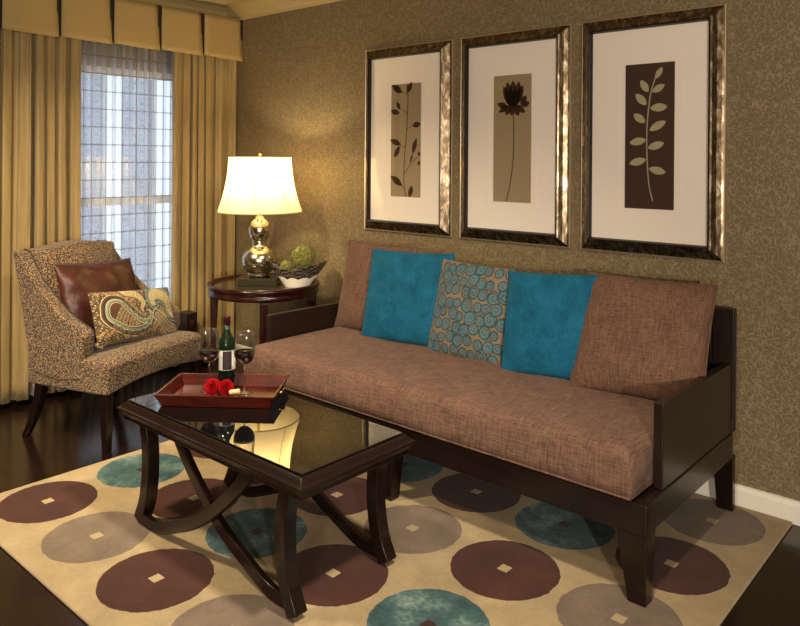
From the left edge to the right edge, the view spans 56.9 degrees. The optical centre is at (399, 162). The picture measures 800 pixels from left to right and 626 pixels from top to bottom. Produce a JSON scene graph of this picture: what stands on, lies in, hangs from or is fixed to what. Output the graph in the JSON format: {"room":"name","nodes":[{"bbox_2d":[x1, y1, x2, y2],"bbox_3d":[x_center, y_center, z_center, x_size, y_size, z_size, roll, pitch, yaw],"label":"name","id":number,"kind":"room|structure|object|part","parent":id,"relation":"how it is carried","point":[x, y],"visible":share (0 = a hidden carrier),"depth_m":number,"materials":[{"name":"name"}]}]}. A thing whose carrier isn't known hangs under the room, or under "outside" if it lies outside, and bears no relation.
{"room":"living room","nodes":[
{"label":"living room","id":0,"kind":"room"},
{"bbox_2d":[81,40,170,73],"bbox_3d":[-3.367,0.118,3.502,0.120,2.700,6.000,1,0,41],"label":"wall","id":1,"kind":"structure","parent":0,"point":[98,48],"depth_m":5.05,"materials":[{"name":"brown"}]},
{"bbox_2d":[0,389,67,404],"bbox_3d":[-3.325,1.413,3.460,0.016,0.110,6.000,1,0,41],"label":"baseboard","id":2,"kind":"structure","parent":1,"relation":"attached to","point":[55,391],"depth_m":4.60,"materials":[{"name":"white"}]},
{"bbox_2d":[0,0,242,61],"bbox_3d":[-1.937,-0.924,4.869,0.201,0.317,2.056,1,0,41],"label":"valance","id":3,"kind":"object","parent":1,"relation":"attached to","point":[133,23],"visible":1,"depth_m":4.90,"materials":[{"name":"yellow fabric"}]},
{"bbox_3d":[-2.212,-0.926,4.422,0.022,0.314,0.330,1,0,41],"label":"pleat panel","id":4,"kind":"part","parent":3,"relation":"part of","materials":[{"name":"brown fabric"}]},
{"bbox_2d":[0,28,80,404],"bbox_3d":[-2.325,0.255,4.455,0.121,2.365,0.813,1,0,41],"label":"curtain","id":5,"kind":"object","parent":3,"relation":"hanging from","point":[40,75],"visible":0.62,"depth_m":4.48,"materials":[{"name":"gold fabric"}]},
{"bbox_3d":[-1.986,-0.925,4.679,0.022,0.314,0.330,1,0,41],"label":"pleat panel","id":6,"kind":"part","parent":3,"relation":"part of","materials":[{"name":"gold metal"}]},
{"bbox_3d":[-1.759,-0.925,4.936,0.022,0.314,0.330,1,0,41],"label":"pleat panel","id":7,"kind":"part","parent":3,"relation":"part of","materials":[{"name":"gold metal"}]},
{"bbox_3d":[-1.532,-0.924,5.194,0.022,0.314,0.330,1,0,41],"label":"pleat panel","id":8,"kind":"part","parent":3,"relation":"part of","materials":[{"name":"brown fabric"}]},
{"bbox_2d":[170,51,235,365],"bbox_3d":[-1.450,0.259,5.441,0.108,2.365,0.544,1,0,41],"label":"curtain","id":9,"kind":"object","parent":3,"relation":"hanging from","point":[203,87],"visible":0.67,"depth_m":5.39,"materials":[{"name":"gold fabric"}]},
{"bbox_3d":[-1.303,-0.921,5.454,0.022,0.317,0.336,1,0,41],"label":"pleat panel","id":10,"kind":"part","parent":3,"relation":"part of","materials":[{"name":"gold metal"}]},
{"bbox_2d":[81,40,171,297],"bbox_3d":[-1.893,0.264,5.015,0.048,2.340,0.821,1,0,41],"label":"sheer curtain","id":11,"kind":"object","parent":1,"relation":"hanging from","point":[146,264],"visible":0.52,"depth_m":5.07,"materials":[{"name":"white fabric"}]},
{"bbox_2d":[135,0,226,16],"bbox_3d":[-3.262,-1.159,3.414,0.135,0.145,6.000,1,0,41],"label":"trim","id":12,"kind":"structure","parent":1,"relation":"attached to","point":[215,7],"depth_m":5.44,"materials":[{"name":"brown paint"}]},
{"bbox_2d":[154,373,183,405],"bbox_3d":[-0.965,0.956,3.108,0.029,0.052,0.310,0,0,3],"label":"tray side","id":13,"kind":"object","parent":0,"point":[175,386],"depth_m":3.10,"materials":[{"name":"red wood"}]},
{"bbox_2d":[154,394,273,407],"bbox_3d":[-0.743,0.958,2.957,0.486,0.052,0.029,0,0,3],"label":"tray side","id":14,"kind":"object","parent":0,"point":[164,400],"depth_m":2.95,"materials":[{"name":"red wood"}]},
{"bbox_2d":[173,385,278,396],"bbox_3d":[-0.737,0.979,3.097,0.428,0.008,0.252,0,0,3],"label":"tray bottom","id":15,"kind":"object","parent":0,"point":[245,390],"depth_m":3.15,"materials":[{"name":"red wood"}]},
{"bbox_2d":[182,373,286,386],"bbox_3d":[-0.730,0.957,3.237,0.486,0.052,0.029,0,0,3],"label":"tray side","id":16,"kind":"object","parent":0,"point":[188,379],"depth_m":3.23,"materials":[{"name":"red wood"}]},
{"bbox_2d":[268,375,288,407],"bbox_3d":[-0.508,0.959,3.086,0.029,0.052,0.310,0,0,3],"label":"tray side","id":17,"kind":"object","parent":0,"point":[281,379],"depth_m":3.11,"materials":[{"name":"red wood"}]},
{"bbox_2d":[0,358,799,625],"bbox_3d":[-0.743,1.542,1.185,7.100,0.100,6.200,1,0,41],"label":"floor","id":18,"kind":"structure","parent":0,"point":[66,435],"depth_m":3.56,"materials":[{"name":"brown wood"}]},
{"bbox_2d":[13,240,200,453],"bbox_3d":[-1.641,0.967,4.203,0.673,1.022,0.755,0,0,23],"label":"armchair","id":19,"kind":"object","parent":18,"relation":"on","point":[64,353],"visible":0.77,"depth_m":3.93,"materials":[{"name":"brown fabric"}]},
{"bbox_3d":[-1.960,1.276,3.966,0.165,0.400,0.058,0,0,23],"label":"leg","id":20,"kind":"part","parent":19,"relation":"part of","materials":[{"name":"brown wood"}]},
{"bbox_3d":[-1.827,0.725,3.946,0.506,0.502,0.009,0,0,22],"label":"welt cord","id":21,"kind":"part","parent":19,"relation":"part of","materials":[{"name":"brown fabric"}]},
{"bbox_3d":[-1.841,0.785,4.251,0.233,0.662,0.554,0,0,23],"label":"backrest","id":22,"kind":"part","parent":19,"relation":"part of","materials":[{"name":"beige fabric"}]},
{"bbox_2d":[53,258,136,340],"bbox_3d":[-1.697,0.783,4.201,0.229,0.463,0.573,0,0,27],"label":"leather pillow","id":23,"kind":"object","parent":19,"relation":"on","point":[75,281],"visible":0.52,"depth_m":4.08,"materials":[{"name":"brown leather"}]},
{"bbox_3d":[-1.498,1.325,3.766,0.052,0.310,0.052,0,0,23],"label":"leg","id":24,"kind":"part","parent":19,"relation":"part of","materials":[{"name":"brown wood"}]},
{"bbox_3d":[-1.591,1.087,4.184,0.565,0.198,0.751,0,0,23],"label":"seat","id":25,"kind":"part","parent":19,"relation":"part of","materials":[{"name":"beige fabric"}]},
{"bbox_3d":[-1.724,1.277,4.512,0.165,0.400,0.058,0,0,23],"label":"leg","id":26,"kind":"part","parent":19,"relation":"part of","materials":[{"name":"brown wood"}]},
{"bbox_2d":[88,287,175,346],"bbox_3d":[-1.498,0.859,4.166,0.167,0.329,0.621,0,0,27],"label":"lumbar pillow","id":27,"kind":"object","parent":19,"relation":"on","point":[118,316],"visible":0.99,"depth_m":4.07,"materials":[{"name":"multicoloured fabric"}]},
{"bbox_3d":[-1.223,1.325,4.403,0.052,0.310,0.052,0,0,23],"label":"leg","id":28,"kind":"part","parent":19,"relation":"part of","materials":[{"name":"brown wood"}]},
{"bbox_2d":[178,310,196,372],"bbox_3d":[-1.493,1.264,5.189,0.118,0.425,0.085,1,0,41],"label":"base cabinet","id":29,"kind":"object","parent":18,"relation":"on","point":[188,319],"visible":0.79,"depth_m":5.15,"materials":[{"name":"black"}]},
{"bbox_2d":[207,273,319,373],"bbox_3d":[-0.879,1.123,4.751,0.716,0.718,0.716,1,0,41],"label":"side table","id":30,"kind":"object","parent":18,"relation":"on","point":[225,288],"visible":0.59,"depth_m":4.54,"materials":[{"name":"brown wood"}]},
{"bbox_3d":[-1.187,1.160,4.695,0.057,0.640,0.048,0,0,-10],"label":"leg","id":31,"kind":"part","parent":30,"relation":"part of","materials":[{"name":"brown wood"}]},
{"bbox_2d":[235,361,243,373],"bbox_3d":[-0.880,1.302,4.752,0.572,0.020,0.572,1,0,41],"label":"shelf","id":32,"kind":"object","parent":30,"relation":"attached to","point":[239,369],"depth_m":4.62,"materials":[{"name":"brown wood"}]},
{"bbox_2d":[217,152,301,285],"bbox_3d":[-0.903,0.356,4.750,0.546,0.850,0.546,1,0,41],"label":"table lamp","id":33,"kind":"object","parent":30,"relation":"on","point":[259,185],"visible":0.98,"depth_m":4.60,"materials":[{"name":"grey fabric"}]},
{"bbox_3d":[-0.902,0.140,4.750,0.546,0.358,0.546,1,0,41],"label":"seam trim","id":34,"kind":"part","parent":33,"relation":"part of","materials":[{"name":"white fabric"}]},
{"bbox_3d":[-0.902,0.140,4.750,0.513,0.352,0.513,0,0,18],"label":"lamp shade","id":35,"kind":"part","parent":33,"relation":"part of","materials":[{"name":"white fabric"}]},
{"bbox_3d":[-0.823,1.163,4.443,0.048,0.640,0.057,0,0,-10],"label":"leg","id":36,"kind":"part","parent":30,"relation":"part of","materials":[{"name":"brown wood"}]},
{"bbox_2d":[267,260,327,287],"bbox_3d":[-0.649,0.699,4.660,0.392,0.168,0.210,0,0,0],"label":"ceramic bowl","id":37,"kind":"object","parent":30,"relation":"on","point":[301,277],"visible":0.97,"depth_m":4.60,"materials":[{"name":"ceramic"}]},
{"bbox_2d":[280,260,292,269],"bbox_3d":[-0.717,0.658,4.659,0.087,0.088,0.086,1,0,41],"label":"moss ball","id":38,"kind":"object","parent":37,"relation":"in","point":[286,265],"visible":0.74,"depth_m":4.63,"materials":[{"name":"green plant"}]},
{"bbox_2d":[291,244,315,268],"bbox_3d":[-0.611,0.593,4.672,0.158,0.156,0.156,1,0,41],"label":"moss ball","id":39,"kind":"object","parent":37,"relation":"in","point":[303,256],"visible":1,"depth_m":4.63,"materials":[{"name":"green plant"}]},
{"bbox_3d":[-0.571,1.164,4.808,0.057,0.640,0.048,0,0,-10],"label":"leg","id":40,"kind":"part","parent":30,"relation":"part of","materials":[{"name":"brown wood"}]},
{"bbox_2d":[0,440,792,625],"bbox_3d":[-0.130,1.485,3.106,2.700,0.012,2.263,1,0,41],"label":"area rug","id":41,"kind":"object","parent":18,"relation":"on","point":[470,551],"visible":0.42,"depth_m":2.77,"materials":[{"name":"beige carpet"}]},
{"bbox_2d":[116,392,415,618],"bbox_3d":[-0.559,1.232,2.884,1.154,0.491,0.559,1,0,41],"label":"coffee table","id":42,"kind":"object","parent":41,"relation":"on","point":[298,449],"visible":0.94,"depth_m":2.69,"materials":[{"name":"brown wood"}]},
{"bbox_3d":[-1.033,1.264,3.011,0.110,0.415,0.052,1,0,41],"label":"leg","id":43,"kind":"part","parent":42,"relation":"part of","materials":[{"name":"brown wood"}]},
{"bbox_2d":[154,373,288,407],"bbox_3d":[-0.737,0.957,3.097,0.515,0.052,0.310,0,0,3],"label":"serving tray","id":44,"kind":"object","parent":42,"relation":"on","point":[186,389],"visible":0.98,"depth_m":3.11,"materials":[{"name":"red wood"}]},
{"bbox_2d":[199,330,219,361],"bbox_3d":[-0.816,0.845,3.155,0.089,0.259,0.089,0,0,-29],"label":"wine glass","id":45,"kind":"object","parent":44,"relation":"on","point":[207,354],"visible":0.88,"depth_m":3.13,"materials":[{"name":"white"}]},
{"bbox_2d":[203,378,219,395],"bbox_3d":[-0.787,0.941,3.093,0.074,0.067,0.042,0,0,5],"label":"bloom","id":46,"kind":"object","parent":44,"relation":"on","point":[211,386],"visible":1,"depth_m":3.09,"materials":[{"name":"red plant"}]},
{"bbox_2d":[218,379,234,395],"bbox_3d":[-0.728,0.943,3.089,0.040,0.067,0.065,0,0,30],"label":"bloom","id":47,"kind":"object","parent":44,"relation":"on","point":[226,385],"visible":1,"depth_m":3.09,"materials":[{"name":"red plant"}]},
{"bbox_2d":[218,315,235,382],"bbox_3d":[-0.762,0.824,3.243,0.076,0.300,0.076,1,0,41],"label":"wine bottle","id":48,"kind":"object","parent":44,"relation":"on","point":[226,358],"visible":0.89,"depth_m":3.21,"materials":[{"name":"green glass"}]},
{"bbox_3d":[-0.752,0.862,3.209,0.039,0.082,0.005,0,0,-17],"label":"label panel","id":49,"kind":"part","parent":48,"relation":"part of","materials":[{"name":"black paper"}]},
{"bbox_2d":[229,389,239,395],"bbox_3d":[-0.690,0.959,3.081,0.045,0.029,0.023,0,0,6],"label":"cork","id":50,"kind":"object","parent":44,"relation":"on","point":[234,391],"visible":1,"depth_m":3.07,"materials":[{"name":"brown"}]},
{"bbox_2d":[234,332,254,364],"bbox_3d":[-0.656,0.846,3.114,0.089,0.259,0.089,0,0,-29],"label":"wine glass","id":51,"kind":"object","parent":44,"relation":"on","point":[244,356],"visible":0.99,"depth_m":3.09,"materials":[{"name":"white"}]},
{"bbox_3d":[-0.745,1.265,3.338,0.110,0.415,0.052,1,0,41],"label":"leg","id":52,"kind":"part","parent":42,"relation":"part of","materials":[{"name":"brown wood"}]},
{"bbox_3d":[-0.558,0.989,2.883,1.087,0.006,0.492,1,0,41],"label":"glass","id":53,"kind":"part","parent":42,"relation":"part of","materials":[{"name":"black"}]},
{"bbox_3d":[-0.558,1.029,2.884,1.154,0.072,0.559,1,0,41],"label":"frame","id":54,"kind":"part","parent":42,"relation":"part of","materials":[{"name":"brown wood"}]},
{"bbox_3d":[-0.357,1.270,2.415,0.110,0.415,0.052,1,0,41],"label":"leg","id":55,"kind":"part","parent":42,"relation":"part of","materials":[{"name":"brown wood"}]},
{"bbox_3d":[-0.069,1.272,2.742,0.110,0.415,0.052,1,0,41],"label":"leg","id":56,"kind":"part","parent":42,"relation":"part of","materials":[{"name":"brown wood"}]},
{"bbox_2d":[243,302,736,606],"bbox_3d":[0.285,1.049,3.550,2.250,0.864,0.959,1,0,41],"label":"sofa","id":57,"kind":"object","parent":41,"relation":"on","point":[626,463],"visible":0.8,"depth_m":2.96,"materials":[{"name":"brown fabric"}]},
{"bbox_3d":[-0.475,0.985,4.313,0.036,0.302,0.745,1,0,41],"label":"arm panel","id":58,"kind":"part","parent":57,"relation":"part of","materials":[{"name":"brown wood"}]},
{"bbox_2d":[334,240,418,330],"bbox_3d":[-0.143,0.722,4.240,0.549,0.510,0.204,1,0,44],"label":"throw cushion","id":59,"kind":"object","parent":57,"relation":"on","point":[351,308],"visible":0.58,"depth_m":4.26,"materials":[{"name":"brown fabric"}]},
{"bbox_3d":[-0.033,1.362,3.268,0.070,0.234,0.086,1,0,41],"label":"leg","id":60,"kind":"part","parent":57,"relation":"part of","materials":[{"name":"brown wood"}]},
{"bbox_2d":[361,248,454,346],"bbox_3d":[0.036,0.728,4.001,0.557,0.499,0.194,0,0,33],"label":"throw cushion","id":61,"kind":"object","parent":57,"relation":"on","point":[402,290],"visible":0.78,"depth_m":3.94,"materials":[{"name":"teal fabric"}]},
{"bbox_3d":[-0.004,1.195,3.223,2.250,0.107,0.053,1,0,41],"label":"rail","id":62,"kind":"part","parent":57,"relation":"part of","materials":[{"name":"brown wood"}]},
{"bbox_3d":[0.282,1.052,3.529,2.126,0.179,0.924,1,0,41],"label":"mattress","id":63,"kind":"part","parent":57,"relation":"part of","materials":[{"name":"brown fabric"}]},
{"bbox_2d":[427,259,514,362],"bbox_3d":[0.353,0.749,3.714,0.452,0.482,0.174,1,0,35],"label":"throw cushion","id":64,"kind":"object","parent":57,"relation":"on","point":[468,321],"visible":0.94,"depth_m":3.66,"materials":[{"name":"fabric"}]},
{"bbox_2d":[501,271,599,379],"bbox_3d":[0.690,0.750,3.413,0.469,0.480,0.197,0,0,33],"label":"throw cushion","id":65,"kind":"object","parent":57,"relation":"on","point":[544,320],"visible":0.82,"depth_m":3.37,"materials":[{"name":"teal fabric"}]},
{"bbox_3d":[0.807,1.370,2.528,0.107,0.234,0.086,1,0,41],"label":"leg","id":66,"kind":"part","parent":57,"relation":"part of","materials":[{"name":"brown wood"}]},
{"bbox_2d":[569,272,717,400],"bbox_3d":[1.032,0.747,3.154,0.573,0.484,0.256,0,0,34],"label":"throw cushion","id":67,"kind":"object","parent":57,"relation":"on","point":[642,338],"visible":0.86,"depth_m":3.09,"materials":[{"name":"brown fabric"}]},
{"bbox_3d":[1.126,1.205,2.834,0.030,0.106,0.856,1,0,41],"label":"rail","id":68,"kind":"part","parent":57,"relation":"part of","materials":[{"name":"brown wood"}]},
{"bbox_3d":[1.155,1.000,2.877,0.036,0.302,0.745,1,0,41],"label":"arm panel","id":69,"kind":"part","parent":57,"relation":"part of","materials":[{"name":"brown wood"}]},
{"bbox_3d":[1.397,1.371,3.184,0.086,0.236,0.037,1,0,41],"label":"leg","id":70,"kind":"part","parent":57,"relation":"part of","materials":[{"name":"brown wood"}]},
{"bbox_3d":[1.399,0.889,3.184,0.093,0.526,0.036,1,0,41],"label":"post","id":71,"kind":"part","parent":57,"relation":"part of","materials":[{"name":"brown wood"}]},
{"bbox_2d":[234,0,799,500],"bbox_3d":[1.283,0.150,3.470,7.100,2.700,0.100,1,0,41],"label":"wall","id":72,"kind":"structure","parent":0,"point":[300,78],"depth_m":3.77,"materials":[{"name":"paint"}]},
{"bbox_2d":[224,0,342,19],"bbox_3d":[1.214,-1.127,3.379,6.900,0.145,0.135,1,0,41],"label":"trim","id":73,"kind":"structure","parent":72,"relation":"attached to","point":[237,9],"depth_m":5.37,"materials":[{"name":"brown paint"}]},
{"bbox_2d":[364,39,453,237],"bbox_3d":[0.030,-0.142,4.473,0.700,1.144,0.052,1,0,41],"label":"framed picture","id":74,"kind":"object","parent":72,"relation":"attached to","point":[409,89],"visible":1,"depth_m":4.44,"materials":[{"name":"white paper"}]},
{"bbox_3d":[0.034,-0.134,4.463,0.237,0.684,0.002,1,0,41],"label":"art panel","id":75,"kind":"part","parent":74,"relation":"part of","materials":[{"name":"brown paper"}]},
{"bbox_2d":[459,24,572,247],"bbox_3d":[0.597,-0.137,3.973,0.700,1.144,0.052,1,0,41],"label":"framed picture","id":76,"kind":"object","parent":72,"relation":"attached to","point":[516,86],"visible":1,"depth_m":3.94,"materials":[{"name":"white paper"}]},
{"bbox_3d":[0.602,-0.129,3.963,0.237,0.684,0.002,1,0,41],"label":"art panel","id":77,"kind":"part","parent":76,"relation":"part of","materials":[{"name":"brown paper"}]},
{"bbox_2d":[235,343,799,525],"bbox_3d":[1.236,1.452,3.430,6.900,0.096,0.016,1,0,41],"label":"baseboard","id":78,"kind":"structure","parent":72,"relation":"attached to","point":[774,505],"depth_m":3.15,"materials":[{"name":"beige paint"}]},
{"bbox_2d":[580,3,727,262],"bbox_3d":[1.165,-0.132,3.473,0.700,1.144,0.052,1,0,41],"label":"framed picture","id":79,"kind":"object","parent":72,"relation":"attached to","point":[654,85],"visible":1,"depth_m":3.44,"materials":[{"name":"white paper"}]},
{"bbox_3d":[1.170,-0.123,3.463,0.237,0.684,0.002,1,0,41],"label":"art panel","id":80,"kind":"part","parent":79,"relation":"part of","materials":[{"name":"brown paper"}]},
{"label":"outside","id":81,"kind":"structure","parent":0,"visible":0},
{"bbox_2d":[81,65,171,291],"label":"window","id":82,"kind":"structure","parent":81,"point":[99,149],"depth_m":8.72,"materials":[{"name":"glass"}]},
{"bbox_3d":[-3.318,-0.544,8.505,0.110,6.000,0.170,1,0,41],"label":"post","id":83,"kind":"part","parent":82,"relation":"part of","materials":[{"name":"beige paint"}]},
{"bbox_3d":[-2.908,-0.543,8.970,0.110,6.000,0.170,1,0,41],"label":"post","id":84,"kind":"part","parent":82,"relation":"part of","materials":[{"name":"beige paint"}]}
]}

